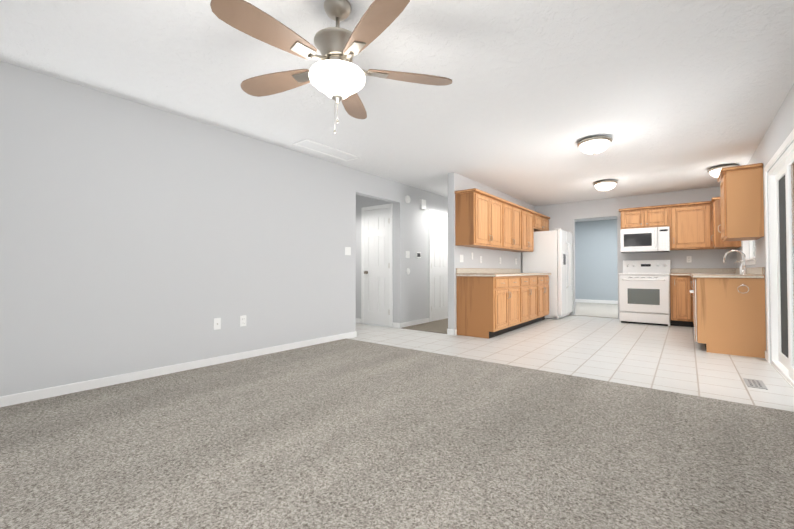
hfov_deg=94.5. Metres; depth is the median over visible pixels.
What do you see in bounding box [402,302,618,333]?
floor
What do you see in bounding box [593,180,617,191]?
ceiling light
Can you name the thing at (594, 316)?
trim
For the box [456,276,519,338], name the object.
base cabinet
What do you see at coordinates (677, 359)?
floor
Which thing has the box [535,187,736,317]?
wall
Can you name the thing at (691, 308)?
base cabinet
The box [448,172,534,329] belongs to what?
wall
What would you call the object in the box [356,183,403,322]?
wall
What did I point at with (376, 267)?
door
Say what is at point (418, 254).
thermostat
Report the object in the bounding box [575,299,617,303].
baseboard
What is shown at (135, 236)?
wall
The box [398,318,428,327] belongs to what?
baseboard
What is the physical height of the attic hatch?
0.012 m
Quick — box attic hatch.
[293,139,359,161]
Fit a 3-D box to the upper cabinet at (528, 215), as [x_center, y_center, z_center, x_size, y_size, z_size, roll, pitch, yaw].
[2.403,-0.664,7.189,0.324,0.815,0.720,-1,-1,38]
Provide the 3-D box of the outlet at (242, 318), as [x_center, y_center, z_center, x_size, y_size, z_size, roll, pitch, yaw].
[-1.662,0.610,3.968,0.009,0.116,0.072,-1,-1,38]
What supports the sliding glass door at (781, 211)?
in the wall at (779, 130)
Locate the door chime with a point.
(422, 204)
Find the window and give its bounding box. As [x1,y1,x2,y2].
[740,240,755,264]
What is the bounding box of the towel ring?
[737,283,748,292]
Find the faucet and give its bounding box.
[723,250,746,273]
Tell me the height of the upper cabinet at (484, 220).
0.815 m
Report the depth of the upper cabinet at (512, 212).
6.48 m
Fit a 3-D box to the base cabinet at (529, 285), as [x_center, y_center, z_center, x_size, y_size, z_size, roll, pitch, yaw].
[2.021,0.633,6.450,0.612,0.875,0.880,-1,-1,38]
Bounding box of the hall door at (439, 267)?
[431,214,447,320]
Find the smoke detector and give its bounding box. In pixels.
[405,195,410,202]
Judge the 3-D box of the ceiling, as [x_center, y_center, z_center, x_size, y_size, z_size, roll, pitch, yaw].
[1.619,-1.428,5.923,6.420,0.100,13.240,-1,-1,38]
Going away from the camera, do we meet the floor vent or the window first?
the floor vent
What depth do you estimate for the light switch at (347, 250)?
5.20 m
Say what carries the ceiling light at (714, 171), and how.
attached to the ceiling
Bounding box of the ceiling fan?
[210,0,451,132]
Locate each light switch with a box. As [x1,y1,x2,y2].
[345,247,350,254]
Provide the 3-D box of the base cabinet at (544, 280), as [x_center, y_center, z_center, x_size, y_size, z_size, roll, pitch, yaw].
[2.526,0.644,7.090,0.612,0.875,0.750,-1,-1,38]
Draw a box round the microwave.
[620,226,669,253]
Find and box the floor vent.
[743,378,767,389]
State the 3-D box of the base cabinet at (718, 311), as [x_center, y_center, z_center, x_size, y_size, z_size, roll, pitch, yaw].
[4.013,0.601,4.479,0.608,0.875,0.653,-1,-1,38]
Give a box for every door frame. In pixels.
[361,203,392,326]
[429,209,447,321]
[764,129,793,362]
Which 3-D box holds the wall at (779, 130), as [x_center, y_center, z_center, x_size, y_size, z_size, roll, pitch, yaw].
[4.080,-0.190,3.960,0.150,2.440,13.240,-1,-1,38]
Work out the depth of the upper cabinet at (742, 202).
4.17 m
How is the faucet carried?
on the base cabinet at (718, 311)
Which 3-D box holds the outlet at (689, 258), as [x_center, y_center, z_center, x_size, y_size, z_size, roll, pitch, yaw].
[5.324,-0.096,6.690,0.072,0.116,0.010,-1,-1,38]
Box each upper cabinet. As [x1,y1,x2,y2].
[455,188,502,247]
[487,200,522,251]
[523,208,534,251]
[535,212,549,231]
[619,197,740,249]
[717,163,763,240]
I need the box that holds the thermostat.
[416,252,420,257]
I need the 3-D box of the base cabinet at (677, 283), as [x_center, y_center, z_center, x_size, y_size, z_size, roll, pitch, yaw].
[5.059,0.634,6.510,0.322,0.875,0.599,-1,-1,38]
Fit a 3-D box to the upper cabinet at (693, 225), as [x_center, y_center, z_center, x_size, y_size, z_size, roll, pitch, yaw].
[4.938,-0.675,6.551,1.698,0.815,0.718,-1,-1,38]
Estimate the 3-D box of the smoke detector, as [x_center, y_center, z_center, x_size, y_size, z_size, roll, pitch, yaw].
[0.188,-1.122,6.320,0.036,0.136,0.136,-1,-1,38]
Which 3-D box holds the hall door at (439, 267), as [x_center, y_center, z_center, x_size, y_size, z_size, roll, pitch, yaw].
[0.879,0.059,7.177,0.099,2.032,0.762,-1,-1,38]
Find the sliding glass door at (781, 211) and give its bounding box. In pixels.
[768,141,793,387]
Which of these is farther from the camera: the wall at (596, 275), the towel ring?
the wall at (596, 275)
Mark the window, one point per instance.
(752, 247)
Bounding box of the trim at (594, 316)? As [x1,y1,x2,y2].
[574,315,617,318]
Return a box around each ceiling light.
[577,136,611,154]
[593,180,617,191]
[707,164,739,177]
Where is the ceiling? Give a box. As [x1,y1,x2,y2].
[0,0,793,221]
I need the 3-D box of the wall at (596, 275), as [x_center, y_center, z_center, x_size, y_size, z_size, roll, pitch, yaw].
[6.290,-0.082,10.571,4.570,2.440,0.120,-1,-1,38]
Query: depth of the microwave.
6.78 m
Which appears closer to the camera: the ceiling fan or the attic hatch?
the ceiling fan
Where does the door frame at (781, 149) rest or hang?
attached to the wall at (779, 130)
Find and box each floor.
[0,339,793,528]
[350,315,793,411]
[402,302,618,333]
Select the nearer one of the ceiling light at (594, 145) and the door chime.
the ceiling light at (594, 145)
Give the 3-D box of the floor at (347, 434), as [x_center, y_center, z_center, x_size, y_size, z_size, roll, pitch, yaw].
[-0.365,1.022,2.020,4.450,0.072,4.480,-1,-1,38]
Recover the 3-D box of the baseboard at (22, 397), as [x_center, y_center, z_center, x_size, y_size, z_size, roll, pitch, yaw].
[-2.048,0.979,3.484,0.033,0.085,4.693,-1,-1,38]
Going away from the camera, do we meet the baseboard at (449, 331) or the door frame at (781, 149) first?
the door frame at (781, 149)
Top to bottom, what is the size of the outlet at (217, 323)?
0.116 m
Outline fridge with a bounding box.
[522,228,572,318]
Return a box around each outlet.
[214,318,220,329]
[240,315,245,326]
[687,256,691,261]
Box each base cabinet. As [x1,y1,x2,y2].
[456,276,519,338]
[520,276,539,327]
[540,276,548,320]
[670,275,685,326]
[690,275,765,357]
[690,307,693,326]
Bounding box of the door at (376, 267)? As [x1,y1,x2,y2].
[364,208,388,325]
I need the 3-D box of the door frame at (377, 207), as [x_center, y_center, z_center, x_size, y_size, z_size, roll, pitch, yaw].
[-0.332,0.016,6.511,0.724,2.112,0.116,-1,-1,38]
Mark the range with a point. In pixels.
(644, 291)
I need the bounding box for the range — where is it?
[618,260,670,325]
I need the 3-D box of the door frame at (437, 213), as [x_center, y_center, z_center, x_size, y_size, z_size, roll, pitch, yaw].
[0.835,0.027,7.218,0.116,2.112,0.884,-1,-1,38]
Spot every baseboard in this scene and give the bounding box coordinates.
[0,331,356,406]
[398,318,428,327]
[447,329,456,334]
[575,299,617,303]
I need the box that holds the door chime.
[420,199,425,209]
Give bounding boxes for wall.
[0,61,447,396]
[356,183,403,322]
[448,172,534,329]
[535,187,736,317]
[575,219,617,300]
[737,83,793,362]
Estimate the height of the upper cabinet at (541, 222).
0.334 m

